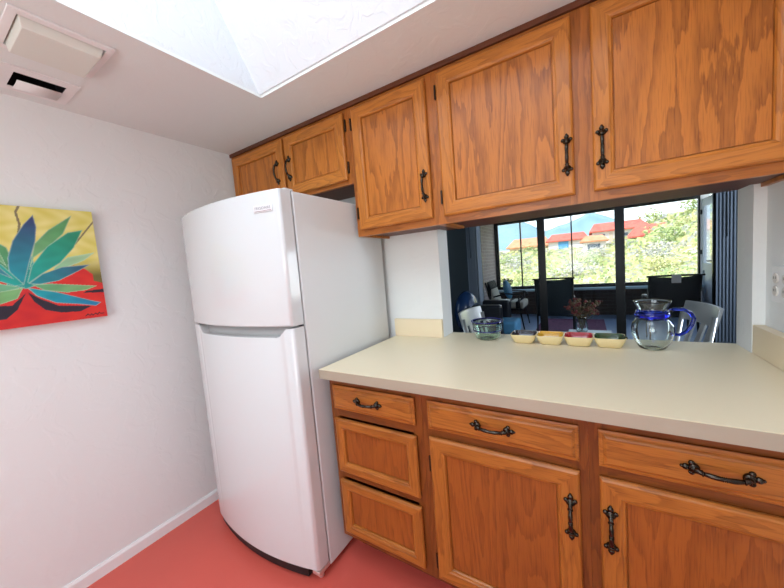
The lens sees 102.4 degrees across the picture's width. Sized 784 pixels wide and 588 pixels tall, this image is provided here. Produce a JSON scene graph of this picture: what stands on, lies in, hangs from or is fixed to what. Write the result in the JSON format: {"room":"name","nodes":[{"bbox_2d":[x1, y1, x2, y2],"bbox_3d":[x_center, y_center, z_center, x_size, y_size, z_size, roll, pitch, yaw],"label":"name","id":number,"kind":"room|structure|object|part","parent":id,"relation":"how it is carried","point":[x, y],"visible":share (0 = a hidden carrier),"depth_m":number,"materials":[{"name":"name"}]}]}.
{"room":"kitchen","nodes":[
{"label":"kitchen","id":0,"kind":"room"},
{"bbox_2d":[0,93,235,587],"bbox_3d":[-1.693,0.301,1.060,0.120,2.117,3.432,-2,6,32],"label":"wall","id":1,"kind":"structure","parent":0,"point":[105,439],"depth_m":1.49,"materials":[{"name":"white paint"}]},
{"bbox_2d":[0,205,107,329],"bbox_3d":[-1.521,-0.102,1.211,0.030,0.480,0.600,-2,6,32],"label":"painting","id":2,"kind":"object","parent":1,"relation":"attached to","point":[50,272],"visible":1,"depth_m":1.31,"materials":[{"name":"fabric"}]},
{"bbox_2d":[63,489,217,587],"bbox_3d":[-1.562,1.323,1.097,0.013,0.060,3.200,-2,6,32],"label":"baseboard","id":3,"kind":"structure","parent":1,"relation":"attached to","point":[91,576],"depth_m":1.58,"materials":[{"name":"white paint"}]},
{"bbox_2d":[87,499,454,587],"bbox_3d":[-0.558,1.360,0.394,2.758,0.060,3.350,-2,6,32],"label":"floor","id":4,"kind":"structure","parent":0,"point":[202,551],"depth_m":1.44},
{"bbox_2d":[181,188,388,577],"bbox_3d":[-0.517,0.383,1.728,0.746,1.653,0.741,-2,6,32],"label":"refrigerator","id":5,"kind":"object","parent":4,"relation":"on","point":[285,287],"visible":0.98,"depth_m":1.36,"materials":[{"name":"white metal"}]},
{"bbox_3d":[-0.727,-0.128,1.415,0.745,0.535,0.109,-2,6,32],"label":"freezer door","id":6,"kind":"part","parent":5,"relation":"part of","materials":[{"name":"white metal"}]},
{"bbox_3d":[-0.663,0.664,1.481,0.745,1.042,0.109,-2,6,32],"label":"fridge door","id":7,"kind":"part","parent":5,"relation":"part of","materials":[{"name":"white metal"}]},
{"bbox_2d":[329,380,447,583],"bbox_3d":[0.091,0.745,1.504,0.438,0.872,0.651,-2,6,32],"label":"base cabinet","id":8,"kind":"object","parent":4,"relation":"on","point":[379,434],"visible":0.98,"depth_m":1.24,"materials":[{"name":"brown wood"}]},
{"bbox_3d":[-0.105,0.430,1.222,0.141,0.035,0.040,-2,6,32],"label":"handle","id":9,"kind":"part","parent":8,"relation":"part of","materials":[{"name":"black metal"}]},
{"bbox_3d":[-0.084,0.430,1.238,0.388,0.102,0.019,-2,6,32],"label":"drawer","id":10,"kind":"part","parent":8,"relation":"part of","materials":[{"name":"brown wood"}]},
{"bbox_3d":[-0.067,0.639,1.255,0.388,0.239,0.019,-2,6,32],"label":"drawer","id":11,"kind":"part","parent":8,"relation":"part of","materials":[{"name":"brown wood"}]},
{"bbox_3d":[-0.044,0.917,1.278,0.388,0.244,0.019,-2,6,32],"label":"drawer","id":12,"kind":"part","parent":8,"relation":"part of","materials":[{"name":"brown wood"}]},
{"bbox_2d":[421,395,592,587],"bbox_3d":[0.492,0.733,1.255,0.506,0.872,0.651,-2,6,32],"label":"base cabinet","id":13,"kind":"object","parent":4,"relation":"on","point":[509,489],"visible":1,"depth_m":0.99,"materials":[{"name":"brown wood"}]},
{"bbox_3d":[0.303,0.418,0.969,0.141,0.035,0.040,-2,6,32],"label":"handle","id":14,"kind":"part","parent":13,"relation":"part of","materials":[{"name":"black metal"}]},
{"bbox_3d":[0.320,0.418,0.987,0.458,0.102,0.019,-2,6,32],"label":"drawer","id":15,"kind":"part","parent":13,"relation":"part of","materials":[{"name":"brown wood"}]},
{"bbox_3d":[0.502,0.628,0.877,0.033,0.141,0.039,-4,5,8],"label":"handle","id":16,"kind":"part","parent":13,"relation":"part of","materials":[{"name":"black metal"}]},
{"bbox_2d":[588,421,783,587],"bbox_3d":[0.929,0.721,0.985,0.520,0.872,0.651,-2,6,32],"label":"base cabinet","id":17,"kind":"object","parent":4,"relation":"on","point":[668,510],"visible":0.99,"depth_m":0.76,"materials":[{"name":"brown wood"}]},
{"bbox_2d":[319,332,783,451],"bbox_3d":[0.523,0.271,1.256,1.472,0.038,0.778,-2,6,32],"label":"countertop","id":18,"kind":"structure","parent":17,"relation":"on","point":[727,393],"depth_m":0.99,"materials":[{"name":"beige laminate"}]},
{"bbox_2d":[471,317,502,340],"bbox_3d":[0.484,0.179,1.596,0.157,0.094,0.157,-2,6,32],"label":"glass bowl","id":19,"kind":"object","parent":18,"relation":"on","point":[489,328],"visible":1,"depth_m":1.54,"materials":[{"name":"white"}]},
{"bbox_2d":[510,330,627,347],"bbox_3d":[0.766,0.197,1.396,0.446,0.045,0.110,-2,6,32],"label":"serving dish","id":20,"kind":"object","parent":18,"relation":"on","point":[604,340],"visible":1,"depth_m":1.37,"materials":[{"name":"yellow ceramic"}]},
{"bbox_2d":[631,299,695,350],"bbox_3d":[1.045,0.118,1.209,0.207,0.188,0.140,-2,6,32],"label":"glass jug","id":21,"kind":"object","parent":18,"relation":"on","point":[652,328],"visible":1,"depth_m":1.19,"materials":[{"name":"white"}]},
{"bbox_3d":[1.112,0.107,1.214,0.107,0.115,0.021,-4,5,7],"label":"handle","id":22,"kind":"part","parent":21,"relation":"part of","materials":[{"name":"blue glass"}]},
{"bbox_3d":[0.575,0.630,0.833,0.039,0.141,0.033,-8,6,-34],"label":"handle","id":23,"kind":"part","parent":17,"relation":"part of","materials":[{"name":"black metal"}]},
{"bbox_3d":[0.752,0.405,0.719,0.470,0.102,0.019,-2,6,32],"label":"drawer","id":24,"kind":"part","parent":17,"relation":"part of","materials":[{"name":"brown wood"}]},
{"bbox_3d":[0.781,0.753,0.748,0.470,0.542,0.019,-2,6,32],"label":"door","id":25,"kind":"part","parent":17,"relation":"part of","materials":[{"name":"brown wood"}]},
{"bbox_3d":[0.735,0.405,0.701,0.141,0.035,0.040,-2,6,32],"label":"handle","id":26,"kind":"part","parent":17,"relation":"part of","materials":[{"name":"black metal"}]},
{"bbox_2d":[0,0,575,154],"bbox_3d":[-0.719,-0.782,0.236,2.698,0.012,3.300,-2,6,32],"label":"ceiling","id":27,"kind":"structure","parent":0,"point":[144,86],"depth_m":1.25,"materials":[{"name":"white paint"}]},
{"bbox_2d":[0,61,80,104],"bbox_3d":[-1.378,-0.838,1.197,0.205,0.100,0.230,-2,6,32],"label":"ceiling vent","id":28,"kind":"object","parent":27,"relation":"in","point":[12,77],"visible":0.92,"depth_m":1.22,"materials":[{"name":"metal"}]},
{"bbox_2d":[0,3,114,77],"bbox_3d":[-1.099,-0.833,1.025,0.240,0.105,0.237,-2,6,32],"label":"ceiling light","id":29,"kind":"object","parent":27,"relation":"attached to","point":[25,34],"visible":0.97,"depth_m":0.99,"materials":[{"name":"white paint"}]},
{"bbox_2d":[64,0,427,94],"bbox_3d":[-0.544,-1.237,0.201,1.465,0.871,2.005,-2,6,32],"label":"skylight","id":30,"kind":"object","parent":27,"relation":"attached to","point":[258,46],"depth_m":1.18,"materials":[{"name":"white glass"}]},
{"bbox_2d":[446,228,468,331],"bbox_3d":[2.075,-0.454,4.115,4.700,2.500,0.100,-2,6,32],"label":"wall","id":31,"kind":"structure","parent":0,"point":[456,238],"depth_m":4.73,"materials":[{"name":"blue paint"}]},
{"bbox_2d":[466,226,483,304],"bbox_3d":[1.191,-0.238,4.502,0.220,2.090,0.101,-2,6,32],"label":"vertical blind","id":32,"kind":"object","parent":31,"relation":"attached to","point":[473,242],"visible":0.35,"depth_m":4.48,"materials":[{"name":"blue fabric"}]},
{"bbox_2d":[480,193,715,342],"bbox_3d":[2.373,-0.239,3.960,2.680,2.050,0.100,-2,6,32],"label":"door","id":33,"kind":"structure","parent":31,"relation":"in","point":[618,211],"depth_m":3.74,"materials":[{"name":"brown metal"}]},
{"bbox_3d":[1.655,-0.201,4.385,0.890,1.980,0.030,-2,6,32],"label":"sliding panel","id":34,"kind":"part","parent":33,"relation":"part of","materials":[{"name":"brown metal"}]},
{"bbox_3d":[2.366,-0.225,3.979,0.933,1.980,0.030,-2,6,32],"label":"sliding panel","id":35,"kind":"part","parent":33,"relation":"part of","materials":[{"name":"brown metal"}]},
{"bbox_3d":[3.058,-0.242,3.514,0.925,1.980,0.030,-2,6,32],"label":"sliding panel","id":36,"kind":"part","parent":33,"relation":"part of","materials":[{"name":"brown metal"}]},
{"bbox_2d":[715,190,737,343],"bbox_3d":[3.386,-0.302,3.134,0.246,2.090,0.090,-2,6,32],"label":"vertical blind","id":37,"kind":"object","parent":31,"relation":"attached to","point":[726,202],"visible":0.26,"depth_m":3.15,"materials":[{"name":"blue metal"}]},
{"bbox_2d":[480,224,496,299],"bbox_3d":[1.621,-0.562,6.331,0.200,2.420,3.200,-2,6,32],"label":"wall","id":38,"kind":"structure","parent":0,"point":[487,231],"depth_m":6.97,"materials":[{"name":"brick"}]},
{"bbox_2d":[339,183,767,352],"bbox_3d":[0.859,-0.126,1.381,3.900,2.500,0.132,-2,6,32],"label":"wall","id":39,"kind":"structure","parent":0,"point":[415,265],"depth_m":1.70,"materials":[{"name":"white paint"}]},
{"bbox_2d":[229,104,354,200],"bbox_3d":[-0.560,-0.737,1.898,0.971,0.376,0.328,-2,6,32],"label":"upper cabinet","id":40,"kind":"object","parent":39,"relation":"attached to","point":[313,157],"visible":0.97,"depth_m":1.72,"materials":[{"name":"brown wood"}]},
{"bbox_3d":[-0.814,-0.709,1.917,0.477,0.321,0.019,-2,6,32],"label":"door","id":41,"kind":"part","parent":40,"relation":"part of","materials":[{"name":"brown wood"}]},
{"bbox_3d":[-0.665,-0.695,1.801,0.039,0.141,0.033,-8,6,-34],"label":"handle","id":42,"kind":"part","parent":40,"relation":"part of","materials":[{"name":"black metal"}]},
{"bbox_3d":[-0.635,-0.901,1.785,0.971,0.020,0.012,-2,6,32],"label":"moulding","id":43,"kind":"part","parent":40,"relation":"part of","materials":[{"name":"brown wood"}]},
{"bbox_3d":[-0.573,-0.698,1.744,0.033,0.141,0.039,-4,5,8],"label":"handle","id":44,"kind":"part","parent":40,"relation":"part of","materials":[{"name":"black metal"}]},
{"bbox_3d":[-0.413,-0.721,1.669,0.429,0.321,0.019,-2,6,32],"label":"door","id":45,"kind":"part","parent":40,"relation":"part of","materials":[{"name":"brown wood"}]},
{"bbox_2d":[345,67,460,238],"bbox_3d":[0.051,-0.623,1.537,0.441,0.641,0.328,-2,6,32],"label":"upper cabinet","id":46,"kind":"object","parent":39,"relation":"attached to","point":[391,127],"visible":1,"depth_m":1.42,"materials":[{"name":"brown wood"}]},
{"bbox_3d":[-0.035,-0.918,1.413,0.441,0.020,0.012,-2,6,32],"label":"moulding","id":47,"kind":"part","parent":46,"relation":"part of","materials":[{"name":"brown wood"}]},
{"bbox_3d":[-0.011,-0.607,1.436,0.390,0.574,0.019,-2,6,32],"label":"door","id":48,"kind":"part","parent":46,"relation":"part of","materials":[{"name":"brown wood"}]},
{"bbox_3d":[0.137,-0.462,1.338,0.033,0.141,0.039,-4,5,8],"label":"handle","id":49,"kind":"part","parent":46,"relation":"part of","materials":[{"name":"black metal"}]},
{"bbox_2d":[394,318,443,337],"bbox_3d":[0.148,0.189,1.771,0.294,0.099,0.019,-2,6,32],"label":"backsplash","id":50,"kind":"structure","parent":39,"relation":"attached to","point":[403,326],"depth_m":1.75,"materials":[{"name":"beige laminate"}]},
{"bbox_2d":[440,185,748,230],"bbox_3d":[0.757,-0.370,1.411,1.146,0.014,0.132,-2,6,32],"label":"trim","id":51,"kind":"structure","parent":39,"relation":"attached to","point":[739,187],"depth_m":1.32,"materials":[{"name":"brown wood"}]},
{"bbox_2d":[428,0,783,228],"bbox_3d":[0.681,-0.642,1.146,1.042,0.641,0.328,-2,6,32],"label":"upper cabinet","id":52,"kind":"object","parent":39,"relation":"attached to","point":[580,104],"visible":1,"depth_m":1.00,"materials":[{"name":"brown wood"}]},
{"bbox_3d":[0.401,-0.619,1.181,0.479,0.574,0.019,-2,6,32],"label":"door","id":53,"kind":"part","parent":52,"relation":"part of","materials":[{"name":"brown wood"}]},
{"bbox_3d":[0.596,-0.937,1.022,1.042,0.020,0.012,-2,6,32],"label":"moulding","id":54,"kind":"part","parent":52,"relation":"part of","materials":[{"name":"brown wood"}]},
{"bbox_3d":[0.585,-0.470,1.062,0.039,0.141,0.033,-8,6,-34],"label":"handle","id":55,"kind":"part","parent":52,"relation":"part of","materials":[{"name":"black metal"}]},
{"bbox_3d":[0.669,-0.472,1.009,0.039,0.141,0.033,-8,6,-34],"label":"handle","id":56,"kind":"part","parent":52,"relation":"part of","materials":[{"name":"black metal"}]},
{"bbox_3d":[0.845,-0.632,0.905,0.458,0.574,0.019,-2,6,32],"label":"door","id":57,"kind":"part","parent":52,"relation":"part of","materials":[{"name":"brown wood"}]},
{"bbox_2d":[499,288,700,314],"bbox_3d":[4.090,0.158,6.691,3.580,0.530,0.180,-2,6,32],"label":"wall","id":58,"kind":"structure","parent":0,"point":[608,306],"depth_m":6.46,"materials":[{"name":"paint"}]},
{"bbox_2d":[494,195,699,289],"bbox_3d":[3.991,-1.063,6.589,3.580,1.850,0.060,-2,6,32],"label":"window","id":59,"kind":"structure","parent":58,"relation":"in","point":[496,237],"depth_m":6.61,"materials":[{"name":"brown metal"}]},
{"bbox_2d":[499,284,703,291],"bbox_3d":[4.036,-0.118,6.617,3.580,0.040,0.340,-2,6,32],"label":"trim","id":60,"kind":"structure","parent":58,"relation":"on","point":[643,286],"depth_m":6.37,"materials":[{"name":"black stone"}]},
{"bbox_2d":[501,278,512,285],"bbox_3d":[2.667,-0.233,7.329,0.316,0.291,0.215,-2,6,32],"label":"potted plant","id":61,"kind":"object","parent":60,"relation":"on","point":[502,280],"visible":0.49,"depth_m":7.30,"materials":[{"name":"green plant"}]},
{"bbox_2d":[511,314,707,341],"bbox_3d":[3.486,0.605,5.486,4.400,0.060,3.550,-2,6,32],"label":"floor","id":62,"kind":"structure","parent":0,"point":[610,320],"depth_m":5.80,"materials":[{"name":"carpet"}]},
{"bbox_2d":[484,280,529,329],"bbox_3d":[2.233,0.179,6.112,0.715,0.892,0.628,-2,6,32],"label":"armchair","id":63,"kind":"object","parent":62,"relation":"on","point":[491,288],"visible":0.69,"depth_m":5.99,"materials":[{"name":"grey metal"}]},
{"bbox_2d":[484,280,500,299],"bbox_3d":[1.996,-0.042,6.229,0.202,0.434,0.540,-2,6,32],"label":"cushion","id":64,"kind":"object","parent":63,"relation":"on","point":[492,288],"depth_m":6.06,"materials":[{"name":"white fabric"}]},
{"bbox_2d":[503,280,511,298],"bbox_3d":[2.195,-0.086,5.982,0.155,0.358,0.364,-2,6,32],"label":"throw pillow","id":65,"kind":"object","parent":63,"relation":"on","point":[507,288],"visible":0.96,"depth_m":5.87,"materials":[{"name":"blue fabric"}]},
{"bbox_3d":[2.139,0.048,5.798,0.537,0.135,0.028,-2,6,32],"label":"armrest","id":66,"kind":"part","parent":63,"relation":"part of","materials":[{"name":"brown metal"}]},
{"bbox_2d":[500,298,527,307],"bbox_3d":[2.296,0.180,6.074,0.540,0.120,0.560,-2,6,32],"label":"seat cushion","id":67,"kind":"object","parent":63,"relation":"on","point":[515,303],"depth_m":5.79,"materials":[{"name":"white fabric"}]},
{"bbox_3d":[2.451,-0.020,6.306,0.537,0.135,0.028,-2,6,32],"label":"armrest","id":68,"kind":"part","parent":63,"relation":"part of","materials":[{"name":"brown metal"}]},
{"bbox_3d":[2.345,0.333,5.709,0.106,0.633,0.026,-2,6,32],"label":"leg","id":69,"kind":"part","parent":63,"relation":"part of","materials":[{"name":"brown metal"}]},
{"bbox_3d":[2.658,0.265,6.217,0.106,0.633,0.026,-2,6,32],"label":"leg","id":70,"kind":"part","parent":63,"relation":"part of","materials":[{"name":"brown metal"}]},
{"bbox_2d":[532,277,575,330],"bbox_3d":[2.552,0.210,4.910,0.553,0.979,0.675,-2,6,32],"label":"patio chair","id":71,"kind":"object","parent":62,"relation":"on","point":[559,292],"visible":0.74,"depth_m":4.67,"materials":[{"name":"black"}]},
{"bbox_3d":[2.237,0.245,4.866,0.026,0.968,0.205,-2,6,32],"label":"leg","id":72,"kind":"part","parent":71,"relation":"part of","materials":[{"name":"brown metal"}]},
{"bbox_3d":[2.352,-0.225,4.608,0.553,0.032,0.054,-2,6,32],"label":"rail","id":73,"kind":"part","parent":71,"relation":"part of","materials":[{"name":"brown metal"}]},
{"bbox_3d":[2.414,0.058,4.695,0.475,0.579,0.201,-2,6,32],"label":"backrest","id":74,"kind":"part","parent":71,"relation":"part of","materials":[{"name":"black"}]},
{"bbox_3d":[2.653,0.233,4.608,0.026,0.968,0.205,-2,6,32],"label":"leg","id":75,"kind":"part","parent":71,"relation":"part of","materials":[{"name":"brown metal"}]},
{"bbox_2d":[536,318,606,331],"bbox_3d":[3.285,0.563,5.781,1.050,0.008,1.150,-2,6,32],"label":"rug","id":76,"kind":"object","parent":62,"relation":"on","point":[553,324],"visible":0.64,"depth_m":5.74,"materials":[{"name":"purple fabric"}]},
{"bbox_2d":[642,274,705,331],"bbox_3d":[3.696,0.192,4.194,0.553,0.949,0.689,-2,6,32],"label":"patio chair","id":77,"kind":"object","parent":62,"relation":"on","point":[676,288],"visible":0.46,"depth_m":3.95,"materials":[{"name":"black"}]},
{"bbox_3d":[3.385,0.226,4.156,0.026,0.938,0.205,-2,6,32],"label":"leg","id":78,"kind":"part","parent":77,"relation":"part of","materials":[{"name":"brown metal"}]},
{"bbox_3d":[3.562,0.040,3.985,0.475,0.549,0.201,-2,6,32],"label":"backrest","id":79,"kind":"part","parent":77,"relation":"part of","materials":[{"name":"black"}]},
{"bbox_3d":[3.501,-0.229,3.899,0.553,0.032,0.054,-2,6,32],"label":"rail","id":80,"kind":"part","parent":77,"relation":"part of","materials":[{"name":"brown metal"}]},
{"bbox_3d":[3.801,0.214,3.898,0.026,0.938,0.205,-2,6,32],"label":"leg","id":81,"kind":"part","parent":77,"relation":"part of","materials":[{"name":"brown metal"}]},
{"bbox_2d":[700,194,709,301],"bbox_3d":[4.798,-0.656,4.360,0.120,2.420,3.200,-2,6,32],"label":"wall","id":82,"kind":"structure","parent":0,"point":[705,195],"depth_m":5.57,"materials":[{"name":"white paint"}]},
{"bbox_2d":[700,195,711,303],"bbox_3d":[5.302,-0.603,5.293,0.110,2.040,0.810,-2,6,32],"label":"door","id":83,"kind":"structure","parent":82,"relation":"in","point":[706,290],"depth_m":5.47,"materials":[{"name":"grey"}]},
{"bbox_3d":[5.372,-0.067,5.315,0.013,0.640,0.600,-2,6,32],"label":"panel","id":84,"kind":"part","parent":83,"relation":"part of","materials":[{"name":"grey"}]},
{"bbox_2d":[765,180,783,332],"bbox_3d":[0.462,0.244,-0.354,0.120,2.117,3.300,-2,6,32],"label":"wall","id":85,"kind":"structure","parent":0,"point":[774,311],"depth_m":1.01,"materials":[{"name":"white paint"}]},
{"bbox_2d":[752,325,783,371],"bbox_3d":[1.097,0.192,0.815,0.028,0.099,0.646,-2,6,32],"label":"backsplash","id":86,"kind":"structure","parent":85,"relation":"attached to","point":[768,342],"depth_m":1.00,"materials":[{"name":"beige laminate"}]},
{"bbox_2d":[772,266,783,303],"bbox_3d":[1.200,-0.027,0.971,0.009,0.114,0.116,-2,6,32],"label":"wall socket","id":87,"kind":"object","parent":85,"relation":"attached to","point":[777,271],"visible":1,"depth_m":0.98,"materials":[{"name":"white paint"}]},
{"bbox_2d":[772,273,778,282],"bbox_3d":[1.211,-0.050,0.995,0.004,0.033,0.033,-2,6,32],"label":"receptacle","id":88,"kind":"object","parent":87,"relation":"attached to","point":[775,276],"depth_m":0.99,"materials":[{"name":"white plastic"}]},
{"bbox_2d":[772,286,778,295],"bbox_3d":[1.214,-0.010,0.999,0.004,0.033,0.033,-2,6,32],"label":"receptacle","id":89,"kind":"object","parent":87,"relation":"attached to","point":[775,289],"depth_m":0.99,"materials":[{"name":"white plastic"}]},
{"bbox_3d":[1.383,0.990,2.932,4.700,0.060,3.050,-2,6,32],"label":"floor","id":90,"kind":"structure","parent":0,"visible":0},
{"bbox_2d":[458,306,484,332],"bbox_3d":[0.864,0.578,2.524,0.540,0.914,0.428,-1,6,38],"label":"dining chair","id":91,"kind":"object","parent":90,"relation":"on","point":[465,316],"visible":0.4,"depth_m":2.63,"materials":[{"name":"silver metal"}]},
{"bbox_3d":[0.618,0.627,2.477,0.092,0.864,0.033,-2,5,28],"label":"leg","id":92,"kind":"part","parent":91,"relation":"part of","materials":[{"name":"silver metal"}]},
{"bbox_2d":[455,291,520,333],"bbox_3d":[1.236,0.409,4.098,0.789,0.924,0.600,-2,6,32],"label":"armchair","id":93,"kind":"object","parent":90,"relation":"on","point":[501,309],"visible":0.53,"depth_m":4.00,"materials":[{"name":"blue leather"}]},
{"bbox_3d":[1.005,0.239,4.217,0.278,0.568,0.580,-2,6,32],"label":"backrest","id":94,"kind":"part","parent":93,"relation":"part of","materials":[{"name":"blue leather"}]},
{"bbox_3d":[1.166,0.330,3.846,0.360,0.395,0.120,-2,6,32],"label":"armrest","id":95,"kind":"part","parent":93,"relation":"part of","materials":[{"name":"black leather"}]},
{"bbox_3d":[1.416,0.275,4.252,0.360,0.395,0.120,-2,6,32],"label":"armrest","id":96,"kind":"part","parent":93,"relation":"part of","materials":[{"name":"black leather"}]},
{"bbox_2d":[503,317,520,333],"bbox_3d":[1.333,0.401,4.037,0.560,0.165,0.330,-2,6,32],"label":"seat cushion","id":97,"kind":"object","parent":93,"relation":"on","point":[511,324],"depth_m":3.82,"materials":[{"name":"blue fabric"}]},
{"bbox_2d":[568,329,611,332],"bbox_3d":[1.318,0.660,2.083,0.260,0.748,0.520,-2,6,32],"label":"dining table","id":98,"kind":"object","parent":90,"relation":"on","point":[570,330],"visible":0.17,"depth_m":2.22,"materials":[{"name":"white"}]},
{"bbox_2d":[564,298,602,331],"bbox_3d":[1.346,0.146,2.238,0.230,0.238,0.252,-2,6,32],"label":"flower vase","id":99,"kind":"object","parent":98,"relation":"on","point":[581,324],"visible":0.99,"depth_m":2.20,"materials":[{"name":"clear glass"}]},
{"bbox_3d":[1.355,0.149,2.233,0.200,0.223,0.221,-3,5,20],"label":"stem","id":100,"kind":"part","parent":99,"relation":"part of","materials":[{"name":"brown plant"}]},
{"bbox_2d":[675,300,723,342],"bbox_3d":[1.838,0.529,2.158,0.540,0.914,0.428,-3,5,22],"label":"dining chair","id":101,"kind":"object","parent":90,"relation":"on","point":[709,315],"visible":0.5,"depth_m":2.05,"materials":[{"name":"silver metal"}]},
{"bbox_3d":[2.064,0.526,2.276,0.092,0.864,0.033,-4,5,12],"label":"leg","id":102,"kind":"part","parent":101,"relation":"part of","materials":[{"name":"silver metal"}]},
{"bbox_3d":[2.018,0.128,2.041,0.083,0.128,0.410,-3,5,22],"label":"backrest","id":103,"kind":"part","parent":101,"relation":"part of","materials":[{"name":"silver metal"}]},
{"bbox_3d":[1.923,0.568,1.921,0.092,0.864,0.033,-2,6,31],"label":"leg","id":104,"kind":"part","parent":101,"relation":"part of","materials":[{"name":"silver metal"}]},
{"label":"outside","id":105,"kind":"structure","parent":0,"visible":0},
{"bbox_2d":[499,206,711,286],"bbox_3d":[41.053,-10.280,62.778,182.000,6.764,135.000,-2,6,32],"label":"trees","id":106,"kind":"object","parent":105,"point":[635,267],"depth_m":21.88,"materials":[{"name":"green plant"}]},
{"bbox_2d":[500,253,525,265],"bbox_3d":[11.441,-3.314,30.955,1.930,1.466,3.147,-8,6,-38],"label":"desert shrub","id":107,"kind":"object","parent":106,"relation":"on","point":[508,253],"visible":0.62,"depth_m":30.88,"materials":[{"name":"plant"}]},
{"bbox_2d":[501,257,531,269],"bbox_3d":[9.709,-2.309,24.794,2.496,1.258,2.082,0,7,43],"label":"desert shrub","id":108,"kind":"object","parent":106,"relation":"on","point":[516,261],"visible":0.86,"depth_m":24.70,"materials":[{"name":"plant"}]},
{"bbox_2d":[510,272,528,280],"bbox_3d":[7.364,-0.910,17.958,1.100,0.710,1.350,-6,5,-13],"label":"desert shrub","id":109,"kind":"object","parent":106,"relation":"on","point":[518,275],"visible":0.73,"depth_m":17.83,"materials":[{"name":"plant"}]},
{"bbox_2d":[512,276,531,285],"bbox_3d":[5.466,-0.418,13.243,1.423,0.663,0.872,-9,7,-44],"label":"desert shrub","id":110,"kind":"object","parent":106,"relation":"on","point":[524,279],"visible":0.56,"depth_m":13.19,"materials":[{"name":"green plant"}]},
{"bbox_2d":[506,236,548,251],"bbox_3d":[24.355,-7.677,55.565,6.700,4.300,7.000,-2,6,32],"label":"house","id":111,"kind":"structure","parent":106,"relation":"on","point":[515,244],"depth_m":53.91,"materials":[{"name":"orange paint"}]},
{"bbox_2d":[518,244,537,251],"bbox_3d":[20.507,-6.705,46.922,2.471,1.876,4.029,-9,6,-41],"label":"desert shrub","id":112,"kind":"object","parent":106,"relation":"on","point":[530,247],"visible":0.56,"depth_m":46.66,"materials":[{"name":"green plant"}]},
{"bbox_2d":[545,231,586,249],"bbox_3d":[26.863,-7.585,48.120,5.500,3.350,6.700,-2,6,32],"label":"house","id":113,"kind":"structure","parent":106,"relation":"on","point":[560,241],"depth_m":46.00,"materials":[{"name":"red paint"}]},
{"bbox_2d":[558,260,603,276],"bbox_3d":[9.715,-1.263,16.484,1.725,1.042,2.067,-6,5,-13],"label":"desert shrub","id":114,"kind":"object","parent":106,"relation":"on","point":[577,263],"visible":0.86,"depth_m":16.36,"materials":[{"name":"plant"}]},
{"bbox_2d":[577,250,606,265],"bbox_3d":[13.298,-2.362,21.262,1.571,1.193,2.562,-4,5,13],"label":"desert shrub","id":115,"kind":"object","parent":106,"relation":"on","point":[594,259],"visible":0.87,"depth_m":21.07,"materials":[{"name":"plant"}]},
{"bbox_2d":[575,245,611,258],"bbox_3d":[17.386,-3.476,27.256,2.746,1.384,2.290,-1,6,38],"label":"desert shrub","id":116,"kind":"object","parent":106,"relation":"on","point":[602,248],"visible":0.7,"depth_m":27.11,"materials":[{"name":"white plant"}]},
{"bbox_2d":[580,234,608,251],"bbox_3d":[25.461,-6.139,39.719,3.000,2.500,3.600,-2,6,32],"label":"house","id":117,"kind":"structure","parent":106,"relation":"on","point":[593,241],"depth_m":38.55,"materials":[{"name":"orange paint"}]},
{"bbox_2d":[589,219,647,242],"bbox_3d":[31.683,-8.400,44.449,6.600,3.600,7.700,-2,6,32],"label":"house","id":118,"kind":"structure","parent":106,"relation":"on","point":[606,229],"depth_m":42.23,"materials":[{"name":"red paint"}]},
{"bbox_2d":[627,222,665,238],"bbox_3d":[27.943,-6.194,34.045,4.000,2.750,6.000,-2,6,32],"label":"house","id":119,"kind":"structure","parent":106,"relation":"on","point":[636,232],"depth_m":33.29,"materials":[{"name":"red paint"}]},
{"bbox_2d":[637,207,663,222],"bbox_3d":[35.071,-10.490,42.844,3.130,2.376,5.103,-1,6,39],"label":"desert shrub","id":120,"kind":"object","parent":106,"relation":"on","point":[655,215],"visible":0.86,"depth_m":42.49,"materials":[{"name":"plant"}]},
{"bbox_2d":[633,241,680,258],"bbox_3d":[16.141,-2.553,19.141,2.759,1.390,2.301,-5,5,-6],"label":"desert shrub","id":121,"kind":"object","parent":106,"relation":"on","point":[650,251],"visible":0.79,"depth_m":19.02,"materials":[{"name":"white plant"}]},
{"bbox_2d":[644,254,684,271],"bbox_3d":[13.388,-1.509,15.671,2.027,1.066,1.652,-8,6,-33],"label":"desert shrub","id":122,"kind":"object","parent":106,"relation":"on","point":[655,258],"visible":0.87,"depth_m":15.60,"materials":[{"name":"green plant"}]},
{"bbox_2d":[641,217,696,242],"bbox_3d":[21.109,-4.795,24.433,4.768,2.220,2.924,-7,5,-25],"label":"desert shrub","id":123,"kind":"object","parent":106,"relation":"on","point":[670,229],"visible":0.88,"depth_m":23.88,"materials":[{"name":"green plant"}]},
{"bbox_2d":[650,264,687,277],"bbox_3d":[9.369,-0.572,10.717,1.177,0.894,1.919,-3,5,23],"label":"desert shrub","id":124,"kind":"object","parent":106,"relation":"on","point":[665,271],"visible":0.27,"depth_m":10.72,"materials":[{"name":"plant"}]},
{"bbox_2d":[675,216,696,224],"bbox_3d":[25.833,-6.359,27.936,1.718,1.108,2.108,-4,5,7],"label":"desert shrub","id":125,"kind":"object","parent":106,"relation":"on","point":[688,217],"visible":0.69,"depth_m":27.63,"materials":[{"name":"green plant"}]},
{"bbox_2d":[677,199,711,213],"bbox_3d":[31.047,-9.252,32.202,3.294,2.502,5.372,-3,5,16],"label":"desert shrub","id":126,"kind":"object","parent":106,"relation":"on","point":[693,202],"visible":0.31,"depth_m":32.44,"materials":[{"name":"plant"}]},
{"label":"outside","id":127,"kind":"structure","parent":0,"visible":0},
{"bbox_2d":[498,213,613,250],"bbox_3d":[158.596,-48.963,252.232,330.000,36.349,120.000,-2,6,32],"label":"mountain range","id":128,"kind":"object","parent":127,"point":[507,234],"visible":0.06,"depth_m":252.45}
]}

